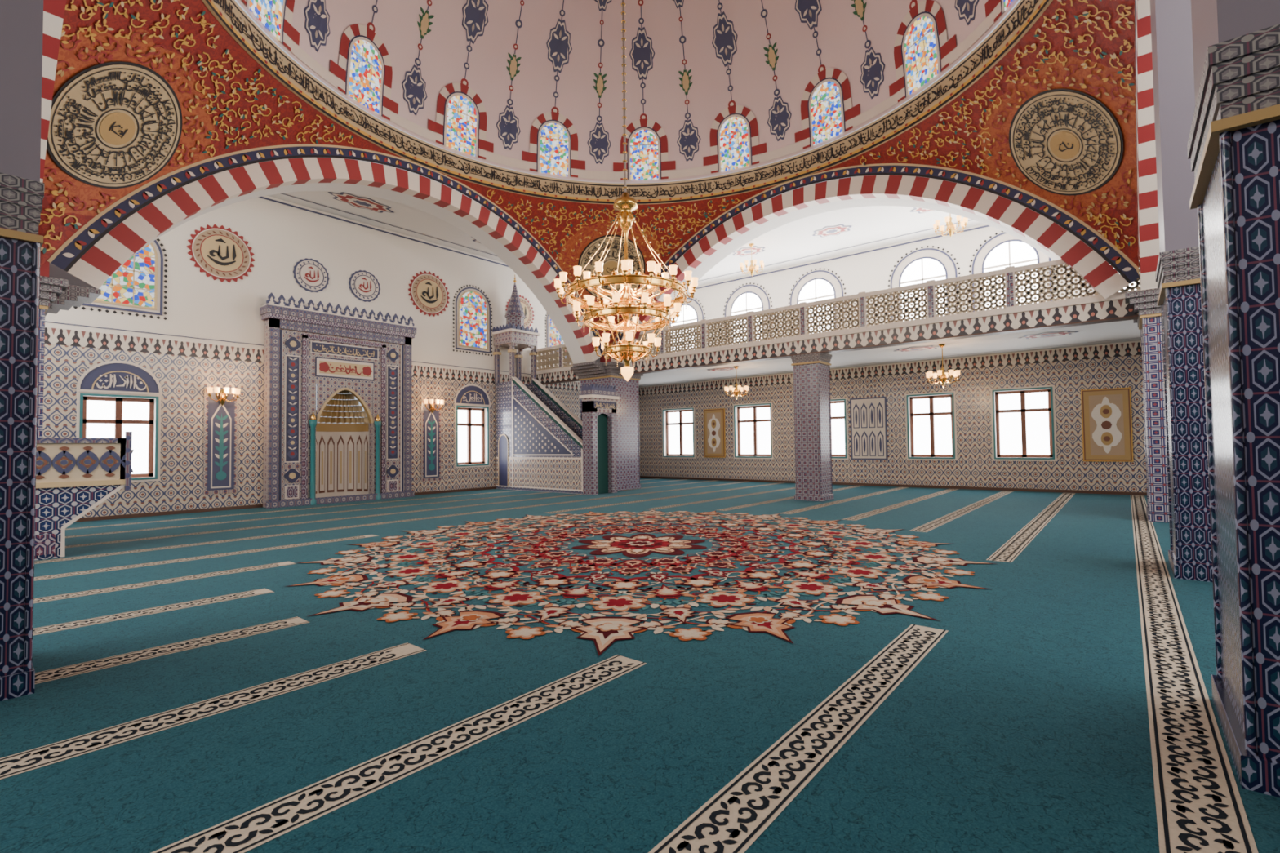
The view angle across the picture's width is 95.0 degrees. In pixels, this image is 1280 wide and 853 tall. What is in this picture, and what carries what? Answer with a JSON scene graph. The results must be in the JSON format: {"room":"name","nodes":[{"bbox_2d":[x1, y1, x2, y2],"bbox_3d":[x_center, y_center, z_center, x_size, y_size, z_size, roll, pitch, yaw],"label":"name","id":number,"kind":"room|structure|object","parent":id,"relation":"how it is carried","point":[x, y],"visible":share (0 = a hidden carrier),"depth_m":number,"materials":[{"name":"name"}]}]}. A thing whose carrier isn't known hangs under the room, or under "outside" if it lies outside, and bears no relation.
{"room":"mosque","nodes":[
{"label":"mosque","id":0,"kind":"room"},
{"bbox_2d":[40,0,66,182],"bbox_3d":[-4.910,-4.833,4.828,14.040,4.430,1.020,-2,-2,40],"label":"arch","id":1,"kind":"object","parent":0,"point":[53,10],"depth_m":7.82,"materials":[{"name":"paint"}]},
{"bbox_2d":[38,0,405,267],"bbox_3d":[-5.062,-4.664,10.145,7.020,4.440,7.020,-2,-2,40],"label":"ceiling pendentive","id":2,"kind":"structure","parent":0,"point":[144,91],"depth_m":9.91,"materials":[{"name":"paint"}]},
{"bbox_2d":[40,143,614,377],"bbox_3d":[-5.903,-4.279,15.390,1.020,4.870,16.040,-2,-2,40],"label":"arch","id":3,"kind":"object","parent":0,"point":[90,256],"depth_m":12.92,"materials":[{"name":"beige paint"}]},
{"bbox_2d":[42,195,635,522],"bbox_3d":[-8.777,-2.046,18.086,0.350,8.600,26.600,-2,-2,40],"label":"wall","id":4,"kind":"structure","parent":0,"point":[212,334],"depth_m":15.71,"materials":[{"name":"beige tile"}]},
{"bbox_2d":[75,391,161,482],"bbox_3d":[-12.242,0.264,13.786,0.300,2.100,1.490,-2,-2,40],"label":"window","id":5,"kind":"structure","parent":4,"relation":"in","point":[103,416],"depth_m":14.02,"materials":[{"name":"brown wood"},{"name":"clear glass"},{"name":"teal paint"}]},
{"bbox_2d":[73,238,168,319],"bbox_3d":[-12.175,-3.788,13.821,0.050,2.320,1.680,-2,-2,40],"label":"window","id":6,"kind":"structure","parent":4,"relation":"in","point":[136,286],"depth_m":14.02,"materials":[{"name":"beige glass"}]},
{"bbox_2d":[186,224,254,282],"bbox_3d":[-10.924,-4.526,15.346,0.035,1.511,1.511,-2,-2,40],"label":"roundel","id":7,"kind":"object","parent":4,"relation":"attached to","point":[220,252],"visible":1,"depth_m":15.32,"materials":[{"name":"red paint"}]},
{"bbox_2d":[206,386,240,405],"bbox_3d":[-10.708,-0.772,15.114,0.461,0.456,0.745,-2,-2,40],"label":"wall sconce","id":8,"kind":"object","parent":4,"relation":"attached to","point":[223,396],"visible":1,"depth_m":15.13,"materials":[{"name":"white glass"}]},
{"bbox_2d":[293,257,328,292],"bbox_3d":[-9.527,-4.391,17.029,0.035,0.992,0.992,-2,-2,40],"label":"roundel","id":9,"kind":"object","parent":4,"relation":"attached to","point":[310,274],"visible":1,"depth_m":17.02,"materials":[{"name":"blue paint"}]},
{"bbox_2d":[348,270,380,302],"bbox_3d":[-8.538,-4.366,18.223,0.035,0.992,0.992,-2,-2,40],"label":"roundel","id":10,"kind":"object","parent":4,"relation":"attached to","point":[363,285],"visible":1,"depth_m":18.21,"materials":[{"name":"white paint"}]},
{"bbox_2d":[408,270,449,316],"bbox_3d":[-7.137,-4.511,19.923,0.035,1.557,1.557,-2,-2,40],"label":"roundel","id":11,"kind":"object","parent":4,"relation":"attached to","point":[428,292],"visible":1,"depth_m":19.90,"materials":[{"name":"red paint"}]},
{"bbox_2d":[423,399,444,413],"bbox_3d":[-6.895,-0.675,19.720,0.461,0.456,0.745,-2,-2,40],"label":"wall sconce","id":12,"kind":"object","parent":4,"relation":"attached to","point":[431,401],"visible":1,"depth_m":19.61,"materials":[{"name":"white glass"}]},
{"bbox_2d":[452,284,492,355],"bbox_3d":[-6.037,-3.883,21.245,0.050,2.520,1.680,-2,-2,40],"label":"window","id":13,"kind":"structure","parent":4,"relation":"in","point":[472,308],"depth_m":21.20,"materials":[{"name":"multicoloured glass"}]},
{"bbox_2d":[454,404,489,467],"bbox_3d":[-6.115,0.344,21.189,0.300,2.250,1.450,-2,-2,40],"label":"window","id":14,"kind":"structure","parent":4,"relation":"in","point":[468,422],"depth_m":21.24,"materials":[{"name":"white glass"}]},
{"bbox_2d":[505,294,534,328],"bbox_3d":[-4.663,-4.448,22.911,0.035,1.420,1.420,-2,-2,40],"label":"roundel","id":15,"kind":"object","parent":4,"relation":"attached to","point":[527,309],"visible":0.4,"depth_m":23.15,"materials":[{"name":"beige paint"}]},
{"bbox_2d":[544,312,570,363],"bbox_3d":[-3.391,-3.816,24.441,0.050,2.480,1.480,-2,-2,40],"label":"window","id":16,"kind":"structure","parent":4,"relation":"in","point":[553,337],"depth_m":24.14,"materials":[{"name":"multicoloured glass"}]},
{"bbox_2d":[440,172,780,360],"bbox_3d":[-0.586,-4.551,15.551,7.020,4.440,7.020,-2,-2,40],"label":"ceiling pendentive","id":17,"kind":"structure","parent":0,"point":[571,233],"depth_m":18.05,"materials":[{"name":"paint"}]},
{"bbox_2d":[266,157,982,285],"bbox_3d":[0.165,-6.763,10.782,23.100,0.226,26.600,-2,-2,40],"label":"ceiling","id":18,"kind":"structure","parent":0,"point":[828,234],"depth_m":19.15,"materials":[{"name":"white paint"}]},
{"bbox_2d":[739,243,764,275],"bbox_3d":[3.930,-5.844,20.629,0.835,1.150,0.838,0,-2,-28],"label":"pendant chandelier","id":19,"kind":"object","parent":18,"relation":"hanging from","point":[751,268],"visible":1,"depth_m":20.57,"materials":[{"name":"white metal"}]},
{"bbox_2d":[933,213,968,237],"bbox_3d":[8.783,-5.973,16.614,0.835,1.250,0.838,0,-2,-28],"label":"pendant chandelier","id":20,"kind":"object","parent":18,"relation":"hanging from","point":[950,228],"visible":0.98,"depth_m":16.55,"materials":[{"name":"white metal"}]},
{"bbox_2d":[201,0,1053,204],"bbox_3d":[-0.191,-10.671,10.794,13.903,7.534,13.903,-2,-2,40],"label":"ceiling","id":21,"kind":"structure","parent":0,"point":[713,87],"depth_m":15.72,"materials":[{"name":"white paint"}]},
{"bbox_2d":[553,0,697,381],"bbox_3d":[-0.302,-7.561,10.614,2.519,13.530,2.563,-2,-2,40],"label":"chandelier","id":22,"kind":"object","parent":21,"relation":"hanging from","point":[624,300],"visible":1,"depth_m":10.25,"materials":[{"name":"gold metal"}]},
{"bbox_2d":[0,477,1279,852],"bbox_3d":[0.268,2.061,10.512,23.700,0.316,27.200,-2,-2,40],"label":"floor","id":23,"kind":"structure","parent":0,"point":[186,698],"depth_m":3.62,"materials":[{"name":"teal carpet"}]},
{"bbox_2d":[0,0,44,701],"bbox_3d":[-4.851,-2.232,3.888,1.160,7.988,1.190,-2,-2,40],"label":"pillar","id":24,"kind":"structure","parent":23,"relation":"on","point":[21,21],"depth_m":3.86,"materials":[{"name":"blue tile"}]},
{"bbox_2d":[36,275,68,437],"bbox_3d":[-10.790,-0.211,9.464,1.990,4.428,1.990,-2,-2,40],"label":"pillar","id":25,"kind":"structure","parent":23,"relation":"on","point":[51,288],"depth_m":9.57,"materials":[{"name":"tile"}]},
{"bbox_2d":[34,431,133,560],"bbox_3d":[-9.156,1.030,9.124,1.290,1.887,1.749,-2,-2,40],"label":"pulpit","id":26,"kind":"object","parent":23,"relation":"on","point":[74,476],"visible":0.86,"depth_m":8.86,"materials":[{"name":"tile"}]},
{"bbox_2d":[259,292,416,508],"bbox_3d":[-9.037,-0.673,17.624,1.260,5.807,4.280,-2,-2,40],"label":"mihrab","id":27,"kind":"object","parent":23,"relation":"on","point":[306,461],"visible":1,"depth_m":17.45,"materials":[{"name":"tile"}]},
{"bbox_2d":[491,274,619,495],"bbox_3d":[-3.095,-1.765,20.680,5.160,8.037,1.350,-2,-2,40],"label":"minbar","id":28,"kind":"object","parent":23,"relation":"on","point":[542,446],"visible":1,"depth_m":20.37,"materials":[{"name":"tile"}]},
{"bbox_2d":[570,361,643,490],"bbox_3d":[-1.079,0.034,21.194,1.990,4.428,1.990,-2,-2,40],"label":"pillar","id":29,"kind":"structure","parent":23,"relation":"on","point":[628,404],"depth_m":20.78,"materials":[{"name":"tile"}]},
{"bbox_2d":[284,509,995,656],"bbox_3d":[0.004,1.860,9.307,9.809,0.015,9.649,-1,-2,16],"label":"medallion","id":30,"kind":"object","parent":23,"relation":"on","point":[603,630],"visible":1,"depth_m":7.05,"materials":[{"name":"carpet"}]},
{"bbox_2d":[790,352,833,501],"bbox_3d":[4.812,0.012,16.349,0.860,4.038,0.860,-2,-2,40],"label":"column","id":31,"kind":"structure","parent":23,"relation":"on","point":[811,372],"depth_m":16.08,"materials":[{"name":"grey tile"}]},
{"bbox_2d":[1124,288,1168,522],"bbox_3d":[10.717,-0.402,11.436,1.820,4.428,1.990,-2,-2,40],"label":"pillar","id":32,"kind":"structure","parent":23,"relation":"on","point":[1144,303],"depth_m":11.21,"materials":[{"name":"tile"}]},
{"bbox_2d":[1150,0,1213,582],"bbox_3d":[6.841,-2.228,6.847,1.220,7.888,1.220,-2,-2,40],"label":"pillar","id":33,"kind":"structure","parent":23,"relation":"on","point":[1177,276],"depth_m":6.68,"materials":[{"name":"blue tile"}]},
{"bbox_2d":[1186,0,1279,798],"bbox_3d":[3.513,-2.011,2.846,1.200,7.288,1.200,-2,-2,40],"label":"pillar","id":34,"kind":"structure","parent":23,"relation":"on","point":[1233,144],"depth_m":2.70,"materials":[{"name":"blue tile"}]},
{"bbox_2d":[536,293,1141,386],"bbox_3d":[6.654,-2.176,18.421,23.100,0.480,6.410,-2,-2,40],"label":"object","id":35,"kind":"structure","parent":0,"point":[1092,321],"depth_m":16.13,"materials":[{"name":"white paint"}]},
{"bbox_2d":[724,365,748,399],"bbox_3d":[3.441,-1.551,20.945,0.835,1.200,0.838,0,-2,-28],"label":"pendant chandelier","id":36,"kind":"object","parent":35,"relation":"hanging from","point":[735,390],"visible":1,"depth_m":20.88,"materials":[{"name":"white glass"}]},
{"bbox_2d":[536,252,1140,372],"bbox_3d":[4.657,-2.941,16.042,23.100,0.950,0.165,-2,-2,40],"label":"gallery railing","id":37,"kind":"object","parent":35,"relation":"on","point":[931,287],"visible":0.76,"depth_m":14.91,"materials":[{"name":"beige paint"}]},
{"bbox_2d":[925,343,959,387],"bbox_3d":[8.602,-1.717,16.675,0.835,1.250,0.838,0,-2,-28],"label":"pendant chandelier","id":38,"kind":"object","parent":35,"relation":"hanging from","point":[943,376],"visible":1,"depth_m":16.61,"materials":[{"name":"white glass"}]},
{"bbox_2d":[612,163,1139,362],"bbox_3d":[4.668,-4.591,16.396,14.040,4.430,1.020,-2,-2,40],"label":"arch","id":39,"kind":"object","parent":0,"point":[1028,217],"depth_m":14.25,"materials":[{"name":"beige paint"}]},
{"bbox_2d":[639,223,1146,495],"bbox_3d":[8.789,-2.163,21.003,23.100,8.600,0.310,-2,-2,40],"label":"wall","id":40,"kind":"structure","parent":0,"point":[1072,370],"depth_m":20.18,"materials":[{"name":"beige tile"}]},
{"bbox_2d":[662,406,695,458],"bbox_3d":[1.817,0.294,26.692,1.830,2.300,0.300,-2,-2,40],"label":"window","id":41,"kind":"structure","parent":40,"relation":"in","point":[680,423],"depth_m":26.76,"materials":[{"name":"white glass"}]},
{"bbox_2d":[666,297,705,351],"bbox_3d":[1.991,-4.243,26.454,2.320,3.330,0.050,-2,-2,40],"label":"window","id":42,"kind":"structure","parent":40,"relation":"in","point":[694,312],"depth_m":26.25,"materials":[{"name":"white glass"}]},
{"bbox_2d":[703,408,725,457],"bbox_3d":[3.207,0.286,25.328,1.050,2.100,0.078,-2,-2,40],"label":"wall panel","id":43,"kind":"object","parent":40,"relation":"attached to","point":[714,437],"visible":1,"depth_m":25.28,"materials":[{"name":"gold paint"}]},
{"bbox_2d":[723,282,772,342],"bbox_3d":[4.456,-4.334,24.415,2.320,3.330,0.050,-2,-2,40],"label":"window","id":44,"kind":"structure","parent":40,"relation":"in","point":[747,298],"depth_m":24.41,"materials":[{"name":"white glass"}]},
{"bbox_2d":[733,401,773,458],"bbox_3d":[4.728,0.186,24.283,1.810,2.300,0.300,-2,-2,40],"label":"window","id":45,"kind":"structure","parent":40,"relation":"in","point":[755,422],"depth_m":24.34,"materials":[{"name":"white glass"}]},
{"bbox_2d":[788,267,846,333],"bbox_3d":[6.767,-4.419,22.504,2.320,3.330,0.050,-2,-2,40],"label":"window","id":46,"kind":"structure","parent":40,"relation":"in","point":[818,285],"depth_m":22.47,"materials":[{"name":"white glass"}]},
{"bbox_2d":[830,397,848,459],"bbox_3d":[7.162,0.096,22.270,1.550,2.300,0.300,-2,-2,40],"label":"window","id":47,"kind":"structure","parent":40,"relation":"in","point":[839,425],"depth_m":22.12,"materials":[{"name":"white glass"}]},
{"bbox_2d":[849,396,888,459],"bbox_3d":[8.245,0.076,21.186,1.300,2.250,0.030,-2,-2,40],"label":"tile panel","id":48,"kind":"object","parent":40,"relation":"attached to","point":[868,422],"visible":1,"depth_m":21.17,"materials":[{"name":"beige tile"}]},
{"bbox_2d":[888,245,960,323],"bbox_3d":[9.694,-4.527,20.083,2.320,3.330,0.050,-2,-2,40],"label":"window","id":49,"kind":"structure","parent":40,"relation":"in","point":[922,265],"depth_m":20.08,"materials":[{"name":"white glass"}]},
{"bbox_2d":[905,391,957,460],"bbox_3d":[9.927,-0.006,19.983,1.570,2.300,0.300,-2,-2,40],"label":"window","id":50,"kind":"structure","parent":40,"relation":"in","point":[933,427],"depth_m":20.03,"materials":[{"name":"white glass"}]},
{"bbox_2d":[968,231,1055,311],"bbox_3d":[11.658,-4.600,18.458,2.320,3.330,0.050,-2,-2,40],"label":"window","id":51,"kind":"structure","parent":40,"relation":"in","point":[1003,250],"depth_m":18.55,"materials":[{"name":"white glass"}]},
{"bbox_2d":[990,384,1057,461],"bbox_3d":[11.957,-0.081,18.304,1.680,2.300,0.300,-2,-2,40],"label":"window","id":52,"kind":"structure","parent":40,"relation":"in","point":[1026,428],"depth_m":18.34,"materials":[{"name":"white glass"}]},
{"bbox_2d":[1080,386,1133,462],"bbox_3d":[13.421,-0.042,16.878,1.130,2.100,0.078,-2,-2,40],"label":"wall panel","id":53,"kind":"object","parent":40,"relation":"attached to","point":[1106,413],"visible":1,"depth_m":16.84,"materials":[{"name":"orange paint"}]},
{"bbox_2d":[811,0,1139,268],"bbox_3d":[4.818,-5.012,11.087,7.020,3.916,7.020,-2,-2,40],"label":"ceiling pendentive","id":54,"kind":"structure","parent":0,"point":[1053,120],"depth_m":11.29,"materials":[{"name":"paint"}]},
{"bbox_2d":[1133,0,1159,290],"bbox_3d":[5.982,-4.918,6.212,1.020,4.430,15.040,-2,-2,40],"label":"arch","id":55,"kind":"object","parent":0,"point":[1147,199],"depth_m":9.85,"materials":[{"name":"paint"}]}
]}

